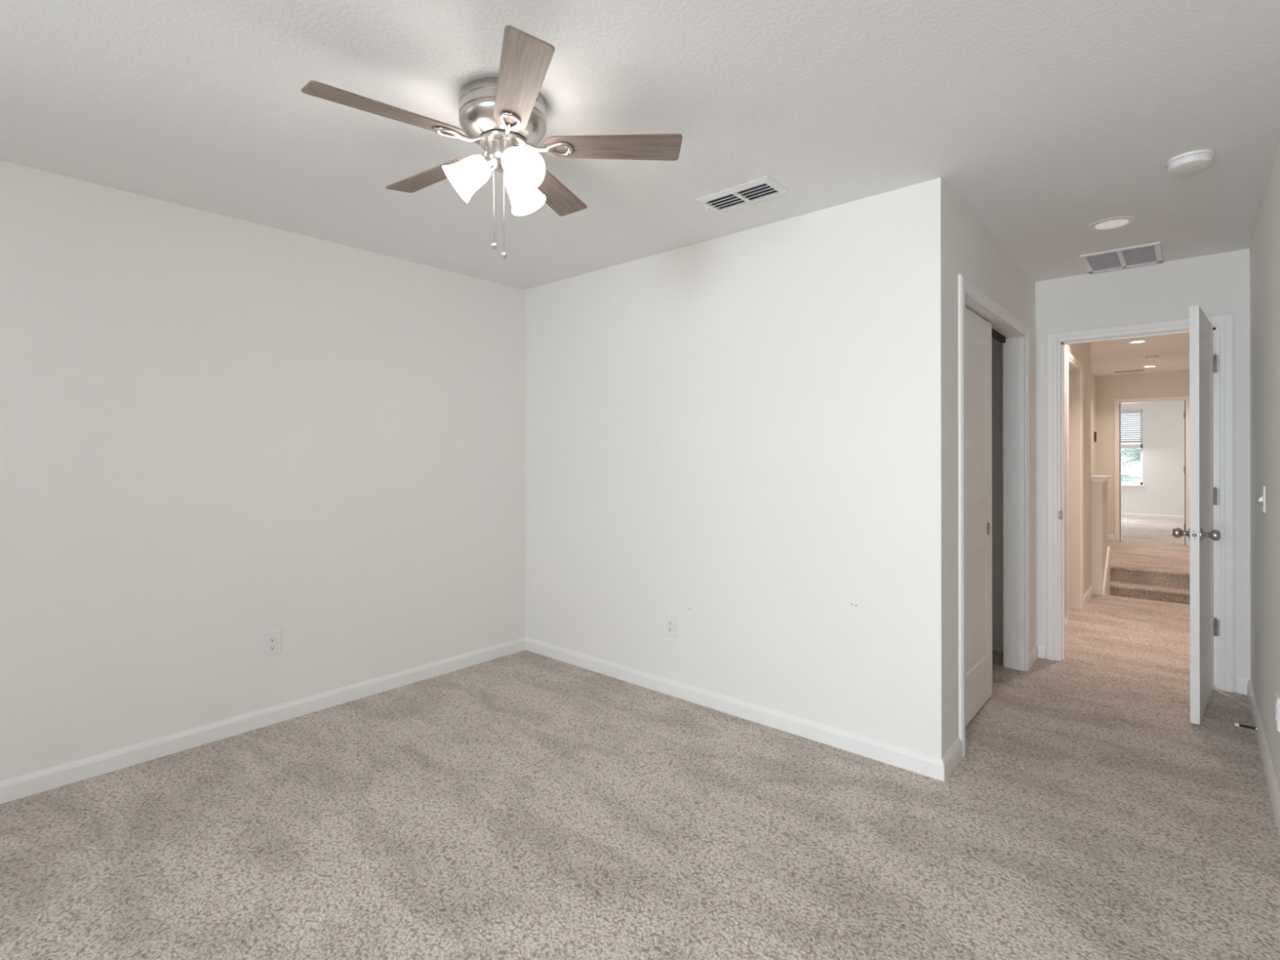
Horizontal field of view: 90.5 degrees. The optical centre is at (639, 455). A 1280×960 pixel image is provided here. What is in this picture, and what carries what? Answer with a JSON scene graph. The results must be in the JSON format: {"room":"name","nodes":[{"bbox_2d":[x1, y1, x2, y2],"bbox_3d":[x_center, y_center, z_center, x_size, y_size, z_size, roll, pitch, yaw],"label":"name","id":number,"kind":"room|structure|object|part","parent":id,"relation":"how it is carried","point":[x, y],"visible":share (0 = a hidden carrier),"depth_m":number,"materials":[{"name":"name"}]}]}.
{"room":"empty bedroom","nodes":[
{"label":"empty bedroom","id":0,"kind":"room"},
{"bbox_2d":[0,160,525,781],"bbox_3d":[-2.953,0.101,1.896,0.115,2.440,6.730,0,0,41],"label":"wall","id":1,"kind":"structure","parent":0,"point":[219,433],"depth_m":2.96,"materials":[{"name":"paint"}]},
{"bbox_2d":[0,636,525,804],"bbox_3d":[-2.902,1.280,1.853,0.014,0.083,6.500,0,0,41],"label":"baseboard","id":2,"kind":"structure","parent":1,"relation":"attached to","point":[15,788],"depth_m":2.96,"materials":[{"name":"paint"}]},
{"bbox_2d":[262,629,280,657],"bbox_3d":[-1.807,0.924,3.116,0.012,0.119,0.079,0,0,41],"label":"wall outlet","id":3,"kind":"object","parent":1,"relation":"attached to","point":[271,639],"visible":1,"depth_m":3.11,"materials":[{"name":"white plastic"}]},
{"bbox_2d":[268,636,275,642],"bbox_3d":[-1.804,0.905,3.114,0.003,0.027,0.033,0,0,41],"label":"receptacle","id":4,"kind":"object","parent":3,"relation":"attached to","point":[271,639],"depth_m":3.11,"materials":[{"name":"white plastic"}]},
{"bbox_2d":[268,644,275,650],"bbox_3d":[-1.804,0.944,3.114,0.003,0.027,0.033,0,0,41],"label":"receptacle","id":5,"kind":"object","parent":3,"relation":"attached to","point":[271,646],"depth_m":3.11,"materials":[{"name":"white plastic"}]},
{"bbox_2d":[0,594,1279,959],"bbox_3d":[-0.056,1.442,2.352,3.886,0.250,11.215,0,0,41],"label":"floor","id":6,"kind":"structure","parent":0,"point":[523,805],"depth_m":2.18,"materials":[{"name":"carpet"}]},
{"bbox_2d":[0,0,1279,376],"bbox_3d":[1.333,-1.193,3.956,3.886,0.135,15.465,0,0,41],"label":"ceiling","id":7,"kind":"structure","parent":0,"point":[1048,120],"depth_m":2.09,"materials":[{"name":"white paint"}]},
{"bbox_2d":[301,25,682,258],"bbox_3d":[-0.464,-0.874,2.032,1.076,0.499,1.096,0,0,41],"label":"ceiling fan","id":8,"kind":"object","parent":7,"relation":"hanging from","point":[505,114],"visible":1,"depth_m":1.96,"materials":[{"name":"brown wood"}]},
{"bbox_3d":[-0.714,-0.980,1.812,0.439,0.006,0.121,0,12,-37],"label":"blade","id":9,"kind":"part","parent":8,"relation":"part of","materials":[{"name":"beige wood"}]},
{"bbox_3d":[-0.717,-0.980,2.221,0.439,0.006,0.121,0,12,35],"label":"blade","id":10,"kind":"part","parent":8,"relation":"part of","materials":[{"name":"beige wood"}]},
{"bbox_3d":[-0.534,-0.888,2.005,0.122,0.126,0.126,-37,5,-6],"label":"lamp shade","id":11,"kind":"part","parent":8,"relation":"part of","materials":[{"name":"white glass"}]},
{"bbox_2d":[481,153,494,172],"bbox_3d":[-0.476,-0.932,2.013,0.036,0.057,0.057,-37,5,-6],"label":"socket","id":12,"kind":"object","parent":8,"relation":"attached to","point":[487,159],"depth_m":1.99,"materials":[{"name":"silver metal"}]},
{"bbox_3d":[-0.465,-0.799,2.019,0.003,0.252,0.003,0,0,-19],"label":"pull chain","id":13,"kind":"part","parent":8,"relation":"part of","materials":[{"name":"metal"}]},
{"bbox_3d":[-0.433,-0.775,2.019,0.003,0.265,0.003,0,0,41],"label":"pull chain","id":14,"kind":"part","parent":8,"relation":"part of","materials":[{"name":"metal"}]},
{"bbox_2d":[501,148,519,168],"bbox_3d":[-0.408,-0.932,1.986,0.057,0.057,0.036,0,37,-38],"label":"socket","id":15,"kind":"object","parent":8,"relation":"attached to","point":[503,150],"depth_m":1.97,"materials":[{"name":"white glass"}]},
{"bbox_3d":[-0.376,-0.893,1.945,0.054,0.054,0.083,0,37,-38],"label":"bulb","id":16,"kind":"part","parent":8,"relation":"part of","materials":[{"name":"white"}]},
{"bbox_3d":[-0.372,-0.888,1.940,0.126,0.126,0.122,0,37,-38],"label":"lamp shade","id":17,"kind":"part","parent":8,"relation":"part of","materials":[{"name":"white glass"}]},
{"bbox_3d":[-0.324,-0.980,1.690,0.121,0.006,0.439,13,-4,-18],"label":"blade","id":18,"kind":"part","parent":8,"relation":"part of","materials":[{"name":"beige wood"}]},
{"bbox_3d":[-0.397,-0.888,2.113,0.126,0.126,0.122,0,-37,22],"label":"lamp shade","id":19,"kind":"part","parent":8,"relation":"part of","materials":[{"name":"white glass"}]},
{"bbox_3d":[-0.330,-0.980,2.351,0.121,0.006,0.439,-13,-4,17],"label":"blade","id":20,"kind":"part","parent":8,"relation":"part of","materials":[{"name":"beige wood"}]},
{"bbox_3d":[-0.087,-0.981,2.022,0.439,0.006,0.121,0,-12,-1],"label":"blade","id":21,"kind":"part","parent":8,"relation":"part of","materials":[{"name":"brown wood"}]},
{"bbox_2d":[695,176,789,212],"bbox_3d":[0.440,-1.109,2.746,0.356,0.030,0.190,0,0,41],"label":"ceiling vent","id":22,"kind":"object","parent":7,"relation":"in","point":[763,188],"visible":1,"depth_m":2.73,"materials":[{"name":"white metal"}]},
{"bbox_2d":[1086,216,1137,231],"bbox_3d":[2.299,-1.125,3.094,0.200,0.004,0.200,0,0,41],"label":"recessed light","id":23,"kind":"object","parent":7,"relation":"in","point":[1113,223],"visible":1,"depth_m":3.09,"materials":[{"name":"white plastic"}]},
{"bbox_2d":[1079,241,1163,274],"bbox_3d":[2.764,-1.123,3.640,0.356,0.011,0.464,0,0,41],"label":"ceiling vent","id":24,"kind":"object","parent":7,"relation":"in","point":[1148,254],"visible":1,"depth_m":3.61,"materials":[{"name":"white metal"}]},
{"bbox_2d":[1112,368,1146,373],"bbox_3d":[6.791,-1.165,8.808,0.360,0.008,0.180,0,0,41],"label":"ceiling vent","id":25,"kind":"object","parent":7,"relation":"in","point":[1140,370],"visible":1,"depth_m":8.81,"materials":[{"name":"white metal"}]},
{"bbox_2d":[1127,340,1148,343],"bbox_3d":[5.124,-1.165,6.534,0.170,0.004,0.170,0,0,41],"label":"recessed light","id":26,"kind":"object","parent":7,"relation":"in","point":[1135,341],"visible":1,"depth_m":6.52,"materials":[{"name":"white glass"}]},
{"bbox_2d":[1141,365,1157,367],"bbox_3d":[6.719,-1.167,8.367,0.170,0.004,0.170,0,0,41],"label":"recessed light","id":27,"kind":"object","parent":7,"relation":"in","point":[1144,366],"visible":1,"depth_m":8.34,"materials":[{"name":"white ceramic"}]},
{"bbox_2d":[1145,355,1159,359],"bbox_3d":[6.034,-1.148,7.479,0.124,0.040,0.124,0,0,41],"label":"smoke detector","id":28,"kind":"object","parent":7,"relation":"attached to","point":[1150,357],"visible":1,"depth_m":7.44,"materials":[{"name":"white plastic"}]},
{"bbox_2d":[1166,149,1213,174],"bbox_3d":[2.088,-1.107,2.409,0.136,0.040,0.136,0,0,41],"label":"smoke detector","id":29,"kind":"object","parent":7,"relation":"attached to","point":[1197,160],"visible":1,"depth_m":2.38,"materials":[{"name":"white plastic"}]},
{"bbox_2d":[524,177,949,758],"bbox_3d":[0.260,0.096,3.486,2.648,2.440,0.115,0,0,41],"label":"wall","id":30,"kind":"structure","parent":0,"point":[742,437],"depth_m":3.10,"materials":[{"name":"paint"}]},
{"bbox_2d":[665,613,676,638],"bbox_3d":[0.167,0.938,3.484,0.079,0.119,0.012,0,0,41],"label":"wall outlet","id":31,"kind":"object","parent":30,"relation":"attached to","point":[670,620],"visible":1,"depth_m":3.48,"materials":[{"name":"white plastic"}]},
{"bbox_2d":[667,619,672,625],"bbox_3d":[0.165,0.919,3.481,0.033,0.027,0.003,0,0,41],"label":"receptacle","id":32,"kind":"object","parent":31,"relation":"attached to","point":[669,621],"depth_m":3.48,"materials":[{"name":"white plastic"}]},
{"bbox_2d":[667,626,672,632],"bbox_3d":[0.165,0.958,3.481,0.033,0.027,0.003,0,0,41],"label":"receptacle","id":33,"kind":"object","parent":31,"relation":"attached to","point":[669,628],"depth_m":3.48,"materials":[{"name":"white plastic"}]},
{"bbox_2d":[525,636,944,781],"bbox_3d":[0.225,1.274,3.433,2.662,0.083,0.014,0,0,41],"label":"baseboard","id":34,"kind":"structure","parent":30,"relation":"attached to","point":[926,765],"depth_m":3.10,"materials":[{"name":"paint"}]},
{"bbox_2d":[948,186,1035,748],"bbox_3d":[1.893,0.093,3.435,0.115,2.440,1.951,0,0,41],"label":"wall","id":35,"kind":"structure","parent":0,"point":[975,254],"depth_m":3.00,"materials":[{"name":"paint"}]},
{"bbox_2d":[942,737,962,780],"bbox_3d":[1.306,1.273,2.659,0.014,0.083,0.264,0,0,41],"label":"baseboard","id":36,"kind":"structure","parent":35,"relation":"attached to","point":[953,757],"depth_m":2.65,"materials":[{"name":"paint"}]},
{"bbox_2d":[964,306,992,725],"bbox_3d":[1.643,0.291,3.160,0.035,2.014,0.772,0,0,41],"label":"door","id":37,"kind":"structure","parent":35,"relation":"in","point":[978,331],"depth_m":3.23,"materials":[{"name":"paint"}]},
{"bbox_3d":[1.853,0.391,3.379,0.005,0.068,0.068,0,0,41],"label":"finger pull","id":38,"kind":"part","parent":37,"relation":"part of","materials":[{"name":"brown metal"}]},
{"bbox_2d":[958,274,1030,756],"bbox_3d":[1.893,0.263,3.334,0.017,2.101,1.519,0,0,41],"label":"trim","id":39,"kind":"structure","parent":35,"relation":"attached to","point":[966,287],"depth_m":2.77,"materials":[{"name":"paint"}]},
{"bbox_2d":[964,294,1025,671],"bbox_3d":[1.844,0.290,3.378,0.115,2.047,1.394,0,0,41],"label":"trim","id":40,"kind":"structure","parent":35,"relation":"attached to","point":[1013,350],"depth_m":3.89,"materials":[{"name":"paint"}]},
{"bbox_2d":[991,328,1005,342],"bbox_3d":[1.793,-0.703,3.383,0.020,0.034,1.308,0,0,41],"label":"door track","id":41,"kind":"object","parent":35,"relation":"attached to","point":[995,335],"visible":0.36,"depth_m":3.73,"materials":[{"name":"black metal"}]},
{"bbox_2d":[1030,644,1038,666],"bbox_3d":[2.488,1.271,4.019,0.014,0.083,0.291,0,0,41],"label":"baseboard","id":42,"kind":"structure","parent":35,"relation":"attached to","point":[1034,651],"depth_m":4.03,"materials":[{"name":"paint"}]},
{"bbox_2d":[991,337,1003,652],"bbox_3d":[1.591,0.094,3.697,0.685,2.440,1.951,0,0,41],"label":"wall","id":43,"kind":"structure","parent":0,"point":[997,346],"depth_m":4.25,"materials":[{"name":"paint"}]},
{"bbox_2d":[1064,342,1091,619],"bbox_3d":[3.428,0.073,5.122,0.115,2.475,2.379,0,0,41],"label":"wall","id":44,"kind":"structure","parent":0,"point":[1082,352],"depth_m":5.43,"materials":[{"name":"paint"}]},
{"bbox_2d":[1064,618,1067,634],"bbox_3d":[2.957,1.270,4.480,0.014,0.083,0.749,0,0,41],"label":"baseboard","id":45,"kind":"structure","parent":44,"relation":"attached to","point":[1065,620],"depth_m":4.70,"materials":[{"name":"paint"}]},
{"bbox_2d":[1065,350,1083,630],"bbox_3d":[3.497,0.263,5.101,0.017,2.096,0.902,0,0,41],"label":"trim","id":46,"kind":"structure","parent":44,"relation":"attached to","point":[1069,357],"depth_m":4.78,"materials":[{"name":"paint"}]},
{"bbox_2d":[1083,585,1093,607],"bbox_3d":[4.026,1.268,5.710,0.014,0.083,0.710,0,0,41],"label":"baseboard","id":47,"kind":"structure","parent":44,"relation":"attached to","point":[1089,593],"depth_m":5.71,"materials":[{"name":"paint"}]},
{"bbox_2d":[1090,373,1096,475],"bbox_3d":[5.397,0.370,7.753,0.365,3.075,4.405,0,0,41],"label":"wall","id":48,"kind":"structure","parent":0,"point":[1093,425],"depth_m":9.22,"materials":[{"name":"paint"}]},
{"bbox_2d":[1093,431,1096,441],"bbox_3d":[6.670,-0.267,9.298,0.022,0.145,0.100,0,0,41],"label":"thermostat","id":49,"kind":"object","parent":48,"relation":"attached to","point":[1095,433],"visible":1,"depth_m":9.26,"materials":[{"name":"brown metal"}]},
{"bbox_2d":[1090,475,1111,595],"bbox_3d":[4.449,1.055,6.146,0.150,1.708,0.545,0,0,41],"label":"wall","id":50,"kind":"structure","parent":0,"point":[1099,482],"depth_m":5.97,"materials":[{"name":"paint"}]},
{"bbox_2d":[1102,546,1110,595],"bbox_3d":[4.492,1.274,6.113,0.018,0.730,0.490,0,0,41],"label":"trim","id":51,"kind":"structure","parent":50,"relation":"attached to","point":[1106,584],"depth_m":6.15,"materials":[{"name":"paint"}]},
{"bbox_2d":[1095,370,1189,544],"bbox_3d":[7.313,0.167,9.082,1.515,2.875,0.115,0,0,41],"label":"wall","id":52,"kind":"structure","parent":0,"point":[1108,388],"depth_m":9.31,"materials":[{"name":"paint"}]},
{"bbox_2d":[1107,534,1114,540],"bbox_3d":[6.876,1.214,9.377,0.225,0.083,0.014,0,0,41],"label":"baseboard","id":53,"kind":"structure","parent":52,"relation":"attached to","point":[1110,537],"depth_m":9.33,"materials":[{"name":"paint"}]},
{"bbox_2d":[1113,395,1190,546],"bbox_3d":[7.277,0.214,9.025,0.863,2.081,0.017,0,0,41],"label":"trim","id":54,"kind":"structure","parent":52,"relation":"attached to","point":[1116,401],"depth_m":9.18,"materials":[{"name":"paint"}]},
{"bbox_2d":[1035,248,1250,679],"bbox_3d":[2.951,0.042,3.884,1.123,2.540,0.115,0,0,41],"label":"wall","id":55,"kind":"structure","parent":0,"point":[1218,283],"depth_m":3.71,"materials":[{"name":"paint"}]},
{"bbox_2d":[1036,644,1045,658],"bbox_3d":[2.595,1.271,4.110,0.055,0.083,0.014,0,0,41],"label":"baseboard","id":56,"kind":"structure","parent":55,"relation":"attached to","point":[1042,648],"depth_m":4.10,"materials":[{"name":"paint"}]},
{"bbox_2d":[1045,311,1235,692],"bbox_3d":[2.994,0.288,3.845,0.767,2.047,0.121,0,0,41],"label":"trim","id":57,"kind":"structure","parent":55,"relation":"attached to","point":[1061,642],"depth_m":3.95,"materials":[{"name":"paint"}]},
{"bbox_3d":[2.687,0.383,4.059,0.014,0.058,0.041,0,0,41],"label":"strike plate","id":58,"kind":"part","parent":57,"relation":"part of","materials":[{"name":"metal"}]},
{"bbox_2d":[1172,305,1220,724],"bbox_3d":[2.943,0.289,3.321,0.753,2.018,0.178,0,0,-44],"label":"door","id":59,"kind":"structure","parent":55,"relation":"in","point":[1201,533],"depth_m":3.11,"materials":[{"name":"paint"}]},
{"bbox_3d":[2.682,0.387,3.156,0.053,0.053,0.054,0,0,-44],"label":"knob","id":60,"kind":"part","parent":59,"relation":"part of","materials":[{"name":"silver metal"}]},
{"bbox_3d":[2.680,0.387,3.068,0.002,0.058,0.025,0,0,-44],"label":"latch plate","id":61,"kind":"part","parent":59,"relation":"part of","materials":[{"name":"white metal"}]},
{"bbox_3d":[2.769,0.387,3.066,0.053,0.053,0.054,0,0,-44],"label":"knob","id":62,"kind":"part","parent":59,"relation":"part of","materials":[{"name":"silver metal"}]},
{"bbox_2d":[1235,677,1248,694],"bbox_3d":[3.313,1.270,3.486,0.056,0.083,0.014,0,0,41],"label":"baseboard","id":63,"kind":"structure","parent":55,"relation":"attached to","point":[1241,683],"depth_m":3.49,"materials":[{"name":"paint"}]},
{"bbox_2d":[1107,516,1190,570],"bbox_3d":[7.623,1.429,10.165,4.200,0.350,7.055,0,0,41],"label":"floor","id":64,"kind":"structure","parent":0,"point":[1161,555],"depth_m":8.79,"materials":[{"name":"carpet"}]},
{"bbox_2d":[1120,400,1184,515],"bbox_3d":[9.897,0.016,12.784,4.000,2.470,0.115,0,0,41],"label":"wall","id":65,"kind":"structure","parent":0,"point":[1162,492],"depth_m":12.44,"materials":[{"name":"paint"}]},
{"bbox_2d":[1120,409,1142,443],"bbox_3d":[9.370,-0.569,13.184,1.660,0.650,0.052,0,0,41],"label":"window blind","id":66,"kind":"object","parent":65,"relation":"attached to","point":[1139,412],"visible":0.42,"depth_m":12.75,"materials":[{"name":"white plastic"}]},
{"bbox_3d":[9.370,-0.266,13.184,1.640,0.045,0.044,0,0,41],"label":"rail","id":67,"kind":"part","parent":66,"relation":"part of","materials":[{"name":"white plastic"}]},
{"bbox_2d":[1120,409,1144,486],"bbox_3d":[9.383,-0.136,13.198,1.740,1.525,0.125,0,0,41],"label":"window","id":68,"kind":"structure","parent":65,"relation":"attached to","point":[1122,446],"depth_m":12.68,"materials":[{"name":"plastic"}]},
{"bbox_3d":[9.367,0.612,13.179,1.740,0.029,0.075,0,0,41],"label":"sill","id":69,"kind":"part","parent":68,"relation":"part of","materials":[{"name":"paint"}]},
{"bbox_2d":[1121,512,1184,519],"bbox_3d":[9.857,1.209,12.735,4.000,0.083,0.014,0,0,41],"label":"baseboard","id":70,"kind":"structure","parent":65,"relation":"attached to","point":[1123,514],"depth_m":12.51,"materials":[{"name":"paint"}]},
{"bbox_2d":[1249,142,1279,791],"bbox_3d":[0.571,0.096,0.202,0.115,2.440,8.796,0,0,41],"label":"wall","id":71,"kind":"structure","parent":0,"point":[1264,248],"depth_m":2.68,"materials":[{"name":"paint"}]},
{"bbox_2d":[1234,722,1257,731],"bbox_3d":[2.827,1.267,2.963,0.077,0.024,0.024,0,0,41],"label":"door stop","id":72,"kind":"object","parent":71,"relation":"attached to","point":[1255,728],"visible":1,"depth_m":2.96,"materials":[{"name":"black metal"}]},
{"bbox_2d":[1258,484,1265,512],"bbox_3d":[2.726,0.191,2.784,0.019,0.116,0.072,0,0,41],"label":"light switch","id":73,"kind":"object","parent":71,"relation":"attached to","point":[1262,498],"visible":1,"depth_m":2.76,"materials":[{"name":"white plastic"}]},
{"bbox_3d":[2.731,0.191,2.780,0.006,0.116,0.072,0,0,41],"label":"plate","id":74,"kind":"part","parent":73,"relation":"part of","materials":[{"name":"white plastic"}]},
{"bbox_2d":[1246,679,1279,836],"bbox_3d":[0.524,1.274,0.244,0.014,0.083,8.566,0,0,41],"label":"baseboard","id":75,"kind":"structure","parent":71,"relation":"attached to","point":[1274,793],"depth_m":2.63,"materials":[{"name":"paint"}]},
{"bbox_2d":[1275,692,1279,731],"bbox_3d":[2.329,0.938,2.319,0.012,0.119,0.079,0,0,41],"label":"wall outlet","id":76,"kind":"object","parent":71,"relation":"attached to","point":[1277,695],"visible":1,"depth_m":2.29,"materials":[{"name":"white plastic"}]},
{"bbox_3d":[5.026,1.758,6.444,1.280,0.300,1.630,0,0,41],"label":"floor","id":77,"kind":"structure","parent":0,"visible":0},
{"bbox_2d":[1110,563,1190,604],"bbox_3d":[5.533,1.433,7.023,1.275,0.350,0.430,0,0,41],"label":"staircase","id":78,"kind":"structure","parent":77,"relation":"on","point":[1148,583],"depth_m":6.93,"materials":[{"name":"carpet"}]},
{"bbox_3d":[18.274,4.387,23.178,32.000,0.200,26.535,0,0,41],"label":"ground","id":79,"kind":"structure","parent":0,"visible":0},
{"bbox_2d":[1120,448,1140,475],"bbox_3d":[11.268,1.445,14.036,2.984,3.417,2.637,0,0,41],"label":"palm tree","id":80,"kind":"object","parent":79,"relation":"on","point":[1135,452],"visible":0.18,"depth_m":14.03,"materials":[{"name":"green plant"}]},
{"bbox_2d":[1120,474,1140,481],"bbox_3d":[12.692,2.102,16.732,2.803,3.298,2.375,0,0,41],"label":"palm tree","id":81,"kind":"object","parent":79,"relation":"on","point":[1129,478],"visible":0.16,"depth_m":16.56,"materials":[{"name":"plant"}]}
]}

